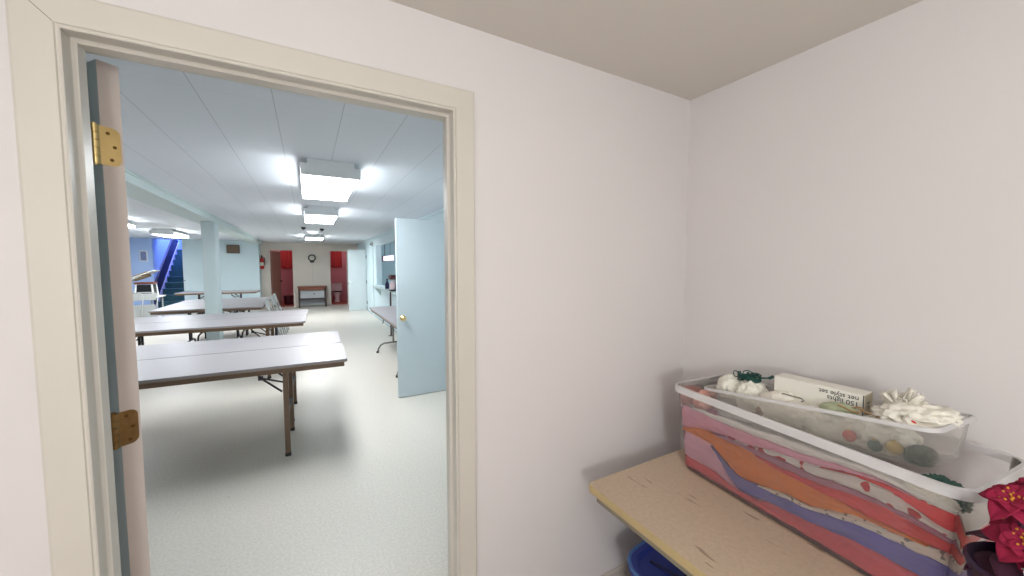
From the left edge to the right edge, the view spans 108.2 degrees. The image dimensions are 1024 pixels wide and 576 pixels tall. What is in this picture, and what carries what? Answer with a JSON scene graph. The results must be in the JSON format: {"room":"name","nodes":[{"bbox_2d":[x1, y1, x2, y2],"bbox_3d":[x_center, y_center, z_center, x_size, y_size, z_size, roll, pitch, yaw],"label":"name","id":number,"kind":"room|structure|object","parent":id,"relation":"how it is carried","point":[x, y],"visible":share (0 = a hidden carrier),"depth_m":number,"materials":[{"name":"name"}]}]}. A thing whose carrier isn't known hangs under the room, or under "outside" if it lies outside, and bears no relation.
{"room":"storage room","nodes":[
{"label":"storage room","id":0,"kind":"room"},
{"bbox_2d":[129,238,154,305],"bbox_3d":[-12.295,-0.345,10.352,3.450,2.384,0.100,-2,4,-29],"label":"wall","id":1,"kind":"structure","parent":0,"point":[136,244],"depth_m":10.99,"materials":[{"name":"paint"}]},
{"bbox_2d":[139,250,147,260],"bbox_3d":[-10.927,-0.950,10.992,0.170,0.320,0.024,-2,4,-29],"label":"framed picture","id":2,"kind":"object","parent":1,"relation":"attached to","point":[143,255],"visible":1,"depth_m":10.98,"materials":[{"name":"white paper"}]},
{"bbox_2d":[153,239,181,307],"bbox_3d":[-11.553,-1.637,13.283,0.950,4.600,4.650,-2,4,-29],"label":"wall","id":3,"kind":"structure","parent":0,"point":[160,246],"depth_m":11.62,"materials":[{"name":"paint"}]},
{"bbox_2d":[181,239,261,299],"bbox_3d":[-9.398,-0.405,12.118,1.950,2.284,0.500,-2,4,-29],"label":"wall","id":4,"kind":"structure","parent":0,"point":[239,271],"depth_m":11.97,"materials":[{"name":"paint"}]},
{"bbox_2d":[226,245,239,252],"bbox_3d":[-8.984,-1.254,11.947,0.330,0.270,0.106,-2,4,-29],"label":"wall speaker","id":5,"kind":"object","parent":4,"relation":"attached to","point":[230,248],"visible":1,"depth_m":11.91,"materials":[{"name":"brown wood"}]},
{"bbox_2d":[260,255,264,268],"bbox_3d":[-8.525,-0.887,12.635,0.190,0.462,0.150,2,4,27],"label":"fire extinguisher","id":6,"kind":"object","parent":4,"relation":"attached to","point":[262,261],"visible":0.94,"depth_m":12.60,"materials":[{"name":"red metal"}]},
{"bbox_2d":[86,53,443,243],"bbox_3d":[-6.528,-1.211,5.882,9.300,0.100,14.085,-2,4,-29],"label":"ceiling","id":7,"kind":"structure","parent":0,"point":[234,151],"depth_m":2.65,"materials":[{"name":"tile"}]},
{"bbox_2d":[128,221,135,228],"bbox_3d":[-6.834,-1.122,6.236,0.388,0.122,1.180,-2,4,-29],"label":"fluorescent light","id":8,"kind":"object","parent":7,"relation":"attached to","point":[130,224],"visible":0.18,"depth_m":6.72,"materials":[{"name":"white plastic"}]},
{"bbox_2d":[149,229,188,237],"bbox_3d":[-8.015,-1.275,8.698,0.418,0.122,1.180,-2,4,-29],"label":"fluorescent light","id":9,"kind":"object","parent":7,"relation":"attached to","point":[169,233],"visible":0.99,"depth_m":8.27,"materials":[{"name":"white plastic"}]},
{"bbox_2d":[153,233,187,237],"bbox_3d":[-8.015,-1.240,8.700,0.410,0.046,1.140,-2,4,-29],"label":"diffuser","id":10,"kind":"object","parent":9,"relation":"attached to","point":[169,235],"depth_m":8.57,"materials":[{"name":"white plastic"}]},
{"bbox_2d":[125,168,261,243],"bbox_3d":[-5.196,-1.143,6.338,0.350,0.094,13.580,-2,4,-29],"label":"beam","id":11,"kind":"structure","parent":7,"relation":"attached to","point":[138,188],"depth_m":4.37,"materials":[{"name":"paint"}]},
{"bbox_2d":[306,230,319,233],"bbox_3d":[-4.590,-1.284,8.540,0.280,0.085,0.280,-2,4,-29],"label":"fluorescent light","id":12,"kind":"object","parent":7,"relation":"attached to","point":[308,231],"visible":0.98,"depth_m":8.45,"materials":[{"name":"white plastic"}]},
{"bbox_2d":[305,234,323,240],"bbox_3d":[-5.458,-1.391,10.239,0.428,0.082,1.220,-2,4,-29],"label":"fluorescent light","id":13,"kind":"object","parent":7,"relation":"attached to","point":[308,236],"visible":0.97,"depth_m":9.76,"materials":[{"name":"white plastic"}]},
{"bbox_2d":[306,238,322,239],"bbox_3d":[-5.458,-1.368,10.240,0.420,0.030,1.180,-2,4,-29],"label":"diffuser","id":14,"kind":"object","parent":13,"relation":"attached to","point":[306,238],"depth_m":10.04,"materials":[{"name":"white plastic"}]},
{"bbox_2d":[304,205,338,223],"bbox_3d":[-2.862,-1.079,5.537,0.418,0.122,1.180,-2,4,-29],"label":"fluorescent light","id":15,"kind":"object","parent":7,"relation":"attached to","point":[312,214],"visible":1,"depth_m":5.09,"materials":[{"name":"white plastic"}]},
{"bbox_2d":[305,215,336,223],"bbox_3d":[-2.862,-1.044,5.539,0.410,0.046,1.140,-2,4,-29],"label":"diffuser","id":16,"kind":"object","parent":15,"relation":"attached to","point":[316,219],"depth_m":5.52,"materials":[{"name":"white plastic"}]},
{"bbox_2d":[300,158,360,201],"bbox_3d":[-1.663,-0.943,3.347,0.418,0.122,1.180,-2,4,-29],"label":"fluorescent light","id":17,"kind":"object","parent":7,"relation":"attached to","point":[327,180],"visible":1,"depth_m":2.93,"materials":[{"name":"white plastic"}]},
{"bbox_2d":[301,174,357,200],"bbox_3d":[-1.663,-0.907,3.349,0.410,0.046,1.140,-2,4,-29],"label":"diffuser","id":18,"kind":"object","parent":17,"relation":"attached to","point":[328,187],"depth_m":3.20,"materials":[{"name":"white plastic"}]},
{"bbox_2d":[270,250,293,302],"bbox_3d":[-8.461,-0.514,13.886,1.480,2.284,1.700,-2,4,-29],"label":"wall","id":19,"kind":"structure","parent":0,"point":[286,273],"depth_m":14.55,"materials":[{"name":"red paint"}]},
{"bbox_2d":[270,251,281,306],"bbox_3d":[-8.377,-0.323,13.234,0.103,1.970,0.620,0,4,-7],"label":"door","id":20,"kind":"structure","parent":19,"relation":"in","point":[276,280],"depth_m":13.21,"materials":[{"name":"brown wood"}]},
{"bbox_2d":[280,250,292,267],"bbox_3d":[-8.749,-1.162,14.474,0.560,0.784,0.049,-2,4,-29],"label":"curtain","id":21,"kind":"object","parent":19,"relation":"hanging from","point":[286,256],"visible":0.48,"depth_m":14.45,"materials":[{"name":"red fabric"}]},
{"bbox_2d":[136,300,447,575],"bbox_3d":[-6.947,1.124,6.737,9.250,0.100,15.840,-2,4,-29],"label":"floor","id":22,"kind":"structure","parent":0,"point":[361,490],"depth_m":2.69,"materials":[{"name":"plastic"}]},
{"bbox_2d":[133,293,142,316],"bbox_3d":[-8.536,0.544,8.253,0.464,0.862,0.264,-2,4,-29],"label":"folding chair","id":23,"kind":"object","parent":22,"relation":"on","point":[138,312],"visible":0.34,"depth_m":8.35,"materials":[{"name":"plastic"}]},
{"bbox_2d":[134,292,157,316],"bbox_3d":[-8.402,0.531,8.464,0.464,0.862,0.264,-2,4,-29],"label":"folding chair","id":24,"kind":"object","parent":22,"relation":"on","point":[152,295],"visible":0.44,"depth_m":8.53,"materials":[{"name":"plastic"}]},
{"bbox_2d":[151,295,165,315],"bbox_3d":[-8.892,0.571,8.912,0.690,0.735,0.840,-2,4,-29],"label":"side table","id":25,"kind":"object","parent":22,"relation":"on","point":[161,296],"visible":0.16,"depth_m":9.25,"materials":[{"name":"white plastic"}]},
{"bbox_2d":[134,282,158,295],"bbox_3d":[-8.767,0.030,8.890,0.367,0.348,0.367,-2,4,-29],"label":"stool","id":26,"kind":"object","parent":25,"relation":"on","point":[150,286],"visible":0.85,"depth_m":8.78,"materials":[{"name":"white wood"}]},
{"bbox_2d":[132,270,159,281],"bbox_3d":[-8.889,-0.222,8.750,0.814,0.406,0.464,-2,4,-29],"label":"folding chair","id":27,"kind":"object","parent":26,"relation":"on","point":[153,271],"visible":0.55,"depth_m":8.70,"materials":[{"name":"metal"}]},
{"bbox_2d":[132,271,151,280],"bbox_3d":[-8.783,-0.283,8.800,0.309,0.234,0.240,-3,4,-37],"label":"cardboard box","id":28,"kind":"object","parent":27,"relation":"on","point":[144,276],"visible":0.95,"depth_m":8.73,"materials":[{"name":"white cardboard"}]},
{"bbox_2d":[154,240,186,314],"bbox_3d":[-11.432,-0.759,13.139,0.770,2.865,4.627,-2,4,-29],"label":"staircase","id":29,"kind":"structure","parent":22,"relation":"on","point":[170,279],"depth_m":11.97,"materials":[{"name":"carpet"}]},
{"bbox_2d":[148,303,265,341],"bbox_3d":[-5.395,0.704,6.723,1.554,0.740,0.769,-2,4,-29],"label":"folding table","id":30,"kind":"object","parent":22,"relation":"on","point":[199,309],"visible":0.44,"depth_m":6.55,"materials":[{"name":"grey laminate"}]},
{"bbox_2d":[200,221,223,340],"bbox_3d":[-4.964,0.013,6.153,0.178,2.190,0.314,-2,4,-29],"label":"column","id":31,"kind":"structure","parent":22,"relation":"on","point":[210,250],"depth_m":6.01,"materials":[{"name":"paint"}]},
{"bbox_2d":[174,290,259,313],"bbox_3d":[-8.326,0.463,10.604,1.834,0.740,0.764,-2,4,-27],"label":"folding table","id":32,"kind":"object","parent":22,"relation":"on","point":[231,292],"visible":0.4,"depth_m":10.49,"materials":[{"name":"grey laminate"}]},
{"bbox_2d":[165,299,269,340],"bbox_3d":[-5.769,0.662,7.401,1.554,0.740,0.769,-2,4,-29],"label":"folding table","id":33,"kind":"object","parent":22,"relation":"on","point":[241,301],"visible":0.39,"depth_m":7.42,"materials":[{"name":"grey laminate"}]},
{"bbox_2d":[135,315,306,378],"bbox_3d":[-4.018,0.827,4.745,2.444,0.740,0.764,-2,4,-27],"label":"folding table","id":34,"kind":"object","parent":22,"relation":"on","point":[198,326],"visible":0.53,"depth_m":4.72,"materials":[{"name":"grey laminate"}]},
{"bbox_2d":[134,309,307,345],"bbox_3d":[-4.372,0.785,5.428,2.444,0.740,0.764,-2,4,-27],"label":"folding table","id":35,"kind":"object","parent":22,"relation":"on","point":[156,319],"visible":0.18,"depth_m":5.40,"materials":[{"name":"grey laminate"}]},
{"bbox_2d":[178,297,270,333],"bbox_3d":[-6.143,0.620,8.079,1.554,0.740,0.769,-2,4,-29],"label":"folding table","id":36,"kind":"object","parent":22,"relation":"on","point":[251,298],"visible":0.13,"depth_m":8.06,"materials":[{"name":"grey laminate"}]},
{"bbox_2d":[136,331,340,421],"bbox_3d":[-2.907,0.912,3.372,2.444,0.740,0.719,-2,4,-28],"label":"folding table","id":37,"kind":"object","parent":22,"relation":"on","point":[169,350],"visible":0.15,"depth_m":3.50,"materials":[{"name":"grey laminate"}]},
{"bbox_2d":[137,343,346,456],"bbox_3d":[-2.563,0.952,2.740,2.444,0.740,0.704,-2,4,-28],"label":"folding table","id":38,"kind":"object","parent":22,"relation":"on","point":[163,372],"visible":0.67,"depth_m":2.86,"materials":[{"name":"grey laminate"}]},
{"bbox_2d":[264,298,282,334],"bbox_3d":[-4.509,0.613,7.044,0.279,0.858,0.464,-2,4,-29],"label":"folding chair","id":39,"kind":"object","parent":22,"relation":"on","point":[267,303],"visible":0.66,"depth_m":6.96,"materials":[{"name":"metal"}]},
{"bbox_2d":[270,295,286,334],"bbox_3d":[-4.743,0.578,7.542,0.250,0.865,0.464,-2,4,-29],"label":"folding chair","id":40,"kind":"object","parent":22,"relation":"on","point":[271,296],"visible":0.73,"depth_m":7.44,"materials":[{"name":"metal"}]},
{"bbox_2d":[273,293,289,332],"bbox_3d":[-5.046,0.544,8.116,0.265,0.862,0.464,-2,4,-29],"label":"folding chair","id":41,"kind":"object","parent":22,"relation":"on","point":[274,294],"visible":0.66,"depth_m":8.02,"materials":[{"name":"metal"}]},
{"bbox_2d":[283,295,293,304],"bbox_3d":[-8.441,0.449,14.014,0.340,0.345,0.340,-2,4,-29],"label":"waste bin","id":42,"kind":"object","parent":22,"relation":"on","point":[288,299],"visible":1,"depth_m":13.90,"materials":[{"name":"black plastic"}]},
{"bbox_2d":[297,286,326,307],"bbox_3d":[-7.139,0.299,13.277,0.920,0.735,0.410,-2,4,-29],"label":"console table","id":43,"kind":"object","parent":22,"relation":"on","point":[307,295],"visible":1,"depth_m":13.22,"materials":[{"name":"brown wood"}]},
{"bbox_2d":[300,297,324,299],"bbox_3d":[-7.139,0.382,13.282,0.780,0.030,0.270,-2,4,-29],"label":"shelf","id":44,"kind":"object","parent":43,"relation":"attached to","point":[301,298],"depth_m":13.19,"materials":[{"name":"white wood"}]},
{"bbox_2d":[331,283,341,301],"bbox_3d":[-7.133,0.178,15.107,0.420,0.750,0.563,-2,4,-29],"label":"toilet","id":45,"kind":"object","parent":22,"relation":"on","point":[336,288],"visible":0.96,"depth_m":15.10,"materials":[{"name":"ceramic"}]},
{"bbox_2d":[369,306,397,377],"bbox_3d":[-1.629,0.765,5.737,0.749,0.740,2.444,-2,4,-29],"label":"folding table","id":46,"kind":"object","parent":22,"relation":"on","point":[388,314],"visible":0.32,"depth_m":5.99,"materials":[{"name":"white plastic"}]},
{"bbox_2d":[388,292,391,335],"bbox_3d":[-2.541,0.546,7.782,0.100,0.925,0.100,-2,4,-29],"label":"post","id":47,"kind":"object","parent":22,"relation":"on","point":[389,292],"visible":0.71,"depth_m":7.78,"materials":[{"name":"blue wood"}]},
{"bbox_2d":[260,243,357,307],"bbox_3d":[-7.225,-0.493,13.540,3.230,2.284,0.100,-2,4,-29],"label":"wall","id":48,"kind":"structure","parent":0,"point":[304,269],"depth_m":13.37,"materials":[{"name":"paint"}]},
{"bbox_2d":[267,248,295,307],"bbox_3d":[-8.072,-0.350,13.013,0.800,2.065,0.020,-2,4,-29],"label":"trim","id":49,"kind":"structure","parent":48,"relation":"attached to","point":[268,249],"depth_m":12.92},
{"bbox_2d":[262,242,356,244],"bbox_3d":[-7.249,-1.603,13.389,3.110,0.050,0.020,-2,4,-29],"label":"trim","id":50,"kind":"structure","parent":48,"relation":"attached to","point":[262,242],"depth_m":13.33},
{"bbox_2d":[308,254,315,277],"bbox_3d":[-7.237,-0.693,13.434,0.254,1.047,0.054,-2,4,-29],"label":"wall clock","id":51,"kind":"object","parent":48,"relation":"attached to","point":[311,258],"visible":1,"depth_m":13.40,"materials":[{"name":"black plastic"}]},
{"bbox_2d":[328,249,348,304],"bbox_3d":[-6.483,-0.405,13.887,0.690,2.065,0.020,-2,4,-29],"label":"trim","id":52,"kind":"structure","parent":48,"relation":"attached to","point":[329,250],"depth_m":13.76,"materials":[{"name":"white wood"}]},
{"bbox_2d":[330,251,346,300],"bbox_3d":[-7.029,-0.564,14.674,1.750,2.284,1.700,-2,4,-29],"label":"wall","id":53,"kind":"structure","parent":0,"point":[338,275],"depth_m":15.48,"materials":[{"name":"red paint"}]},
{"bbox_2d":[331,251,341,267],"bbox_3d":[-7.247,-1.224,15.300,0.470,0.764,0.049,-2,4,-29],"label":"curtain","id":54,"kind":"object","parent":53,"relation":"hanging from","point":[336,257],"visible":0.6,"depth_m":15.30,"materials":[{"name":"red fabric"}]},
{"bbox_2d":[0,0,689,575],"bbox_3d":[-3.125,0.315,-0.266,9.250,2.384,0.115,-2,4,-29],"label":"wall","id":55,"kind":"structure","parent":0,"point":[581,171],"depth_m":1.43,"materials":[{"name":"paint"}]},
{"bbox_2d":[86,59,150,575],"bbox_3d":[-1.443,0.407,1.162,0.860,2.000,0.065,1,4,21],"label":"door","id":56,"kind":"structure","parent":55,"relation":"in","point":[102,77],"depth_m":0.99,"materials":[{"name":"paint"}]},
{"bbox_2d":[5,0,476,575],"bbox_3d":[-0.612,0.386,1.123,1.030,2.070,0.149,-2,4,-29],"label":"trim","id":57,"kind":"structure","parent":55,"relation":"attached to","point":[49,41],"depth_m":0.85,"materials":[{"name":"paint"}]},
{"bbox_2d":[600,562,630,575],"bbox_3d":[0.366,1.345,1.646,1.146,0.092,0.019,-2,4,-29],"label":"baseboard","id":58,"kind":"structure","parent":55,"relation":"attached to","point":[621,570],"depth_m":1.72,"materials":[{"name":"paint"}]},
{"bbox_2d":[381,242,395,285],"bbox_3d":[-1.782,-0.247,9.582,2.480,2.284,5.700,-2,4,-29],"label":"wall","id":59,"kind":"structure","parent":0,"point":[388,267],"depth_m":11.55,"materials":[{"name":"paint"}]},
{"bbox_2d":[358,212,443,331],"bbox_3d":[-2.490,-0.160,8.176,0.120,2.284,14.085,-2,4,-29],"label":"wall","id":60,"kind":"structure","parent":0,"point":[381,300],"depth_m":10.42,"materials":[{"name":"paint"}]},
{"bbox_2d":[348,250,366,310],"bbox_3d":[-5.023,-0.254,12.081,0.558,1.975,0.103,-2,4,-29],"label":"door","id":61,"kind":"structure","parent":60,"relation":"in","point":[357,281],"depth_m":12.09,"materials":[{"name":"white paint"}]},
{"bbox_2d":[372,246,374,314],"bbox_3d":[-4.091,-0.204,10.941,0.020,2.030,0.100,-2,4,-29],"label":"trim","id":62,"kind":"structure","parent":60,"relation":"attached to","point":[372,246],"depth_m":10.90,"materials":[{"name":"paint"}]},
{"bbox_2d":[370,285,395,297],"bbox_3d":[-3.017,0.135,8.838,0.178,0.244,3.550,-2,4,-29],"label":"ledge","id":63,"kind":"object","parent":60,"relation":"attached to","point":[378,288],"visible":0.55,"depth_m":9.04,"materials":[{"name":"laminate"}]},
{"bbox_2d":[385,279,388,288],"bbox_3d":[-2.938,-0.100,8.724,0.096,0.236,0.094,-2,4,-29],"label":"bottle","id":64,"kind":"object","parent":63,"relation":"on","point":[387,282],"visible":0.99,"depth_m":8.69,"materials":[{"name":"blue plastic"}]},
{"bbox_2d":[388,275,395,290],"bbox_3d":[-2.536,-0.107,7.973,0.198,0.345,0.240,-2,4,-29],"label":"coffee maker","id":65,"kind":"object","parent":63,"relation":"on","point":[392,285],"visible":0.64,"depth_m":7.91,"materials":[{"name":"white plastic"}]},
{"bbox_2d":[375,237,394,283],"bbox_3d":[-2.934,-0.583,8.811,0.020,1.150,3.640,-2,4,-29],"label":"trim","id":66,"kind":"structure","parent":60,"relation":"attached to","point":[393,238],"depth_m":9.90,"materials":[{"name":"paint"}]},
{"bbox_2d":[357,208,443,244],"bbox_3d":[-2.529,-1.272,8.031,0.020,0.045,13.940,-2,4,-29],"label":"trim","id":67,"kind":"structure","parent":60,"relation":"attached to","point":[442,209],"depth_m":6.15,"materials":[{"name":"paint"}]},
{"bbox_2d":[395,218,445,397],"bbox_3d":[-0.903,0.222,4.300,0.845,1.992,0.171,-2,4,-29],"label":"door","id":68,"kind":"structure","parent":60,"relation":"in","point":[419,244],"depth_m":4.20,"materials":[{"name":"paint"}]},
{"bbox_2d":[389,0,922,99],"bbox_3d":[0.259,-0.823,-0.366,3.350,0.100,3.200,-2,4,-29],"label":"ceiling","id":69,"kind":"structure","parent":0,"point":[687,49],"depth_m":1.24,"materials":[{"name":"paint"}]},
{"bbox_2d":[680,0,1023,503],"bbox_3d":[1.656,0.316,0.533,0.104,2.284,3.100,-2,4,-29],"label":"wall","id":70,"kind":"structure","parent":0,"point":[855,205],"depth_m":1.21,"materials":[{"name":"paint"}]},
{"bbox_2d":[962,541,995,575],"bbox_3d":[0.976,0.654,0.684,0.196,0.247,0.196,-2,4,-29],"label":"pot","id":71,"kind":"object","parent":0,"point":[976,555],"depth_m":0.73,"materials":[{"name":"purple plastic"}]},
{"bbox_3d":[-1.782,-1.437,9.508,2.480,0.100,5.700,-2,4,-29],"label":"ceiling","id":72,"kind":"structure","parent":0,"visible":0},
{"bbox_2d":[382,245,393,260],"bbox_3d":[-3.469,-1.091,10.314,0.070,0.689,1.440,-2,4,-29],"label":"fluorescent light","id":73,"kind":"object","parent":72,"relation":"hanging from","point":[384,258],"visible":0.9,"depth_m":10.19,"materials":[{"name":"white plastic"}]},
{"bbox_3d":[0.218,1.552,-0.149,3.146,0.100,3.160,-2,4,-29],"label":"floor","id":74,"kind":"structure","parent":0,"visible":0},
{"bbox_2d":[627,540,686,575],"bbox_3d":[0.815,1.244,1.312,0.466,0.335,0.736,-3,4,-37],"label":"storage tote","id":75,"kind":"object","parent":74,"relation":"on","point":[643,559],"visible":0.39,"depth_m":1.46,"materials":[{"name":"blue plastic"}]},
{"bbox_2d":[589,448,865,575],"bbox_3d":[1.089,1.112,0.724,0.742,0.670,1.995,-2,4,-29],"label":"work table","id":76,"kind":"object","parent":74,"relation":"on","point":[701,528],"visible":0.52,"depth_m":1.17,"materials":[{"name":"beige wood"}]},
{"bbox_2d":[675,374,1023,575],"bbox_3d":[0.971,0.536,1.222,0.372,0.416,0.811,-2,4,-23],"label":"tub","id":77,"kind":"object","parent":76,"relation":"on","point":[687,390],"depth_m":1.03,"materials":[{"name":"clear plastic"}]},
{"bbox_2d":[693,389,717,409],"bbox_3d":[0.797,0.453,1.530,0.131,0.078,0.053,-2,4,-24],"label":"bundle","id":78,"kind":"object","parent":77,"relation":"in","point":[697,404],"visible":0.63,"depth_m":1.51,"materials":[{"name":"fabric"}]},
{"bbox_2d":[684,431,761,500],"bbox_3d":[0.881,0.644,1.414,0.274,0.129,0.305,-2,4,-23],"label":"folded cloth","id":79,"kind":"object","parent":77,"relation":"in","point":[696,448],"visible":0.35,"depth_m":1.41,"materials":[{"name":"pink fabric"}]},
{"bbox_2d":[716,374,741,398],"bbox_3d":[0.899,0.398,1.507,0.128,0.095,0.113,-3,5,-39],"label":"fleece","id":80,"kind":"object","parent":77,"relation":"in","point":[729,382],"visible":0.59,"depth_m":1.48},
{"bbox_2d":[735,380,768,413],"bbox_3d":[0.921,0.413,1.419,0.127,0.128,0.110,-1,4,-11],"label":"fleece","id":81,"kind":"object","parent":77,"relation":"in","point":[751,388],"visible":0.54,"depth_m":1.39},
{"bbox_2d":[733,370,773,382],"bbox_3d":[0.925,0.343,1.425,0.063,0.057,0.158,-2,4,-29],"label":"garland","id":82,"kind":"object","parent":81,"relation":"on","point":[742,376],"visible":1,"depth_m":1.42,"materials":[{"name":"green fabric"}]},
{"bbox_2d":[755,406,762,414],"bbox_3d":[0.896,0.442,1.338,0.030,0.033,0.030,1,4,22],"label":"bauble","id":83,"kind":"object","parent":77,"relation":"in","point":[758,410],"visible":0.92,"depth_m":1.33,"materials":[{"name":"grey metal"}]},
{"bbox_2d":[754,390,808,428],"bbox_3d":[0.950,0.420,1.304,0.106,0.123,0.186,-1,4,-18],"label":"tissue paper","id":84,"kind":"object","parent":77,"relation":"in","point":[790,416],"visible":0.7,"depth_m":1.26,"materials":[{"name":"white paper"}]},
{"bbox_2d":[682,405,915,496],"bbox_3d":[0.945,0.541,1.243,0.287,0.157,0.673,-2,4,-23],"label":"folded cloth","id":85,"kind":"object","parent":77,"relation":"in","point":[690,418],"visible":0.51,"depth_m":1.25,"materials":[{"name":"pink fabric"}]},
{"bbox_2d":[685,455,918,575],"bbox_3d":[0.965,0.702,1.229,0.270,0.070,0.712,-2,4,-23],"label":"folded cloth","id":86,"kind":"object","parent":77,"relation":"in","point":[872,562],"visible":0.35,"depth_m":1.05,"materials":[{"name":"red fabric"}]},
{"bbox_2d":[682,426,930,546],"bbox_3d":[0.953,0.615,1.238,0.280,0.135,0.694,-2,4,-23],"label":"folded cloth","id":87,"kind":"object","parent":77,"relation":"in","point":[742,461],"visible":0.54,"depth_m":1.19,"materials":[{"name":"orange fabric"}]},
{"bbox_2d":[774,373,872,415],"bbox_3d":[1.030,0.358,1.242,0.067,0.082,0.245,-2,4,-31],"label":"carton","id":88,"kind":"object","parent":77,"relation":"in","point":[812,391],"visible":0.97,"depth_m":1.22,"materials":[{"name":"white cardboard"}]},
{"bbox_2d":[803,401,855,444],"bbox_3d":[1.029,0.427,1.188,0.120,0.123,0.178,-1,4,-21],"label":"tissue paper","id":89,"kind":"object","parent":77,"relation":"in","point":[825,426],"visible":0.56,"depth_m":1.16,"materials":[{"name":"white paper"}]},
{"bbox_2d":[711,445,966,575],"bbox_3d":[0.986,0.662,1.169,0.276,0.121,0.597,-2,4,-23],"label":"folded cloth","id":90,"kind":"object","parent":77,"relation":"in","point":[921,565],"visible":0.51,"depth_m":0.99,"materials":[{"name":"purple fabric"}]},
{"bbox_2d":[819,402,858,416],"bbox_3d":[1.008,0.374,1.146,0.073,0.041,0.098,-3,5,-40],"label":"paper","id":91,"kind":"object","parent":77,"relation":"in","point":[833,406],"visible":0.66,"depth_m":1.13,"materials":[{"name":"green paper"}]},
{"bbox_2d":[690,408,989,536],"bbox_3d":[0.966,0.509,1.192,0.289,0.107,0.697,-2,4,-23],"label":"folded cloth","id":92,"kind":"object","parent":77,"relation":"in","point":[978,518],"visible":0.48,"depth_m":1.06,"materials":[{"name":"white fabric"}]},
{"bbox_2d":[842,428,856,441],"bbox_3d":[1.002,0.437,1.101,0.032,0.037,0.032,1,4,22],"label":"bauble","id":93,"kind":"object","parent":77,"relation":"in","point":[848,435],"visible":1,"depth_m":1.09,"materials":[{"name":"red plastic"}]},
{"bbox_2d":[715,434,986,555],"bbox_3d":[0.988,0.569,1.151,0.283,0.086,0.588,-2,4,-23],"label":"folded cloth","id":94,"kind":"object","parent":77,"relation":"in","point":[785,465],"visible":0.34,"depth_m":1.02,"materials":[{"name":"fabric"}]},
{"bbox_2d":[727,436,984,552],"bbox_3d":[0.997,0.544,1.127,0.285,0.110,0.543,-2,4,-23],"label":"folded cloth","id":95,"kind":"object","parent":77,"relation":"in","point":[884,495],"visible":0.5,"depth_m":0.96,"materials":[{"name":"white fabric"}]},
{"bbox_2d":[837,405,878,417],"bbox_3d":[1.019,0.362,1.082,0.029,0.023,0.120,-1,4,-19],"label":"ribbon","id":96,"kind":"object","parent":77,"relation":"in","point":[861,410],"visible":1,"depth_m":1.09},
{"bbox_2d":[758,485,965,574],"bbox_3d":[1.021,0.638,1.085,0.278,0.104,0.427,-2,4,-23],"label":"folded cloth","id":97,"kind":"object","parent":77,"relation":"in","point":[943,557],"visible":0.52,"depth_m":0.93,"materials":[{"name":"white fabric"}]},
{"bbox_2d":[755,455,993,565],"bbox_3d":[1.018,0.588,1.085,0.280,0.089,0.439,-2,4,-23],"label":"folded cloth","id":98,"kind":"object","parent":77,"relation":"in","point":[877,512],"visible":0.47,"depth_m":0.94,"materials":[{"name":"fabric"}]},
{"bbox_2d":[867,438,882,451],"bbox_3d":[1.024,0.444,1.046,0.031,0.036,0.032,1,4,22],"label":"bauble","id":99,"kind":"object","parent":77,"relation":"in","point":[874,445],"visible":1,"depth_m":1.04,"materials":[{"name":"teal plastic"}]},
{"bbox_2d":[851,415,923,456],"bbox_3d":[1.079,0.423,1.073,0.123,0.107,0.155,-3,5,-42],"label":"tissue paper","id":100,"kind":"object","parent":77,"relation":"in","point":[865,431],"visible":0.55,"depth_m":1.04,"materials":[{"name":"white paper"}]},
{"bbox_2d":[885,440,903,454],"bbox_3d":[1.042,0.434,1.009,0.035,0.040,0.035,1,4,22],"label":"bauble","id":101,"kind":"object","parent":77,"relation":"in","point":[893,447],"visible":1,"depth_m":1.00,"materials":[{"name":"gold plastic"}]},
{"bbox_2d":[819,466,989,547],"bbox_3d":[1.053,0.540,0.995,0.286,0.109,0.258,-2,4,-23],"label":"folded cloth","id":102,"kind":"object","parent":77,"relation":"in","point":[949,521],"visible":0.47,"depth_m":0.85,"materials":[{"name":"fabric"}]},
{"bbox_2d":[871,400,963,427],"bbox_3d":[1.108,0.346,1.022,0.183,0.068,0.184,3,4,36],"label":"cloth","id":103,"kind":"object","parent":77,"relation":"in","point":[924,414],"visible":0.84,"depth_m":0.98,"materials":[{"name":"white fabric"}]},
{"bbox_2d":[879,387,924,403],"bbox_3d":[1.107,0.314,1.055,0.085,0.068,0.091,-3,5,-40],"label":"bow","id":104,"kind":"object","parent":103,"relation":"on","point":[891,395],"visible":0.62,"depth_m":1.05,"materials":[{"name":"white fabric"}]},
{"bbox_2d":[903,444,940,465],"bbox_3d":[1.083,0.440,0.983,0.096,0.046,0.066,-2,4,-28],"label":"bauble","id":105,"kind":"object","parent":77,"relation":"in","point":[920,455],"visible":1,"depth_m":0.96,"materials":[{"name":"green plastic"}]},
{"bbox_2d":[902,482,962,512],"bbox_3d":[0.981,0.486,0.870,0.043,0.041,0.104,-2,4,-23],"label":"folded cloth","id":106,"kind":"object","parent":77,"relation":"in","point":[949,502],"visible":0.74,"depth_m":0.85,"materials":[{"name":"white fabric"}]},
{"bbox_2d":[920,473,973,513],"bbox_3d":[1.034,0.484,0.892,0.110,0.062,0.106,-2,4,-24],"label":"pine garland","id":107,"kind":"object","parent":77,"relation":"in","point":[966,506],"visible":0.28,"depth_m":0.87},
{"bbox_2d":[962,477,1023,575],"bbox_3d":[0.995,0.570,0.675,0.225,0.417,0.222,-2,4,-29],"label":"poinsettia","id":108,"kind":"object","parent":76,"relation":"on","point":[1004,556],"visible":1,"depth_m":0.68,"materials":[{"name":"red fabric"}]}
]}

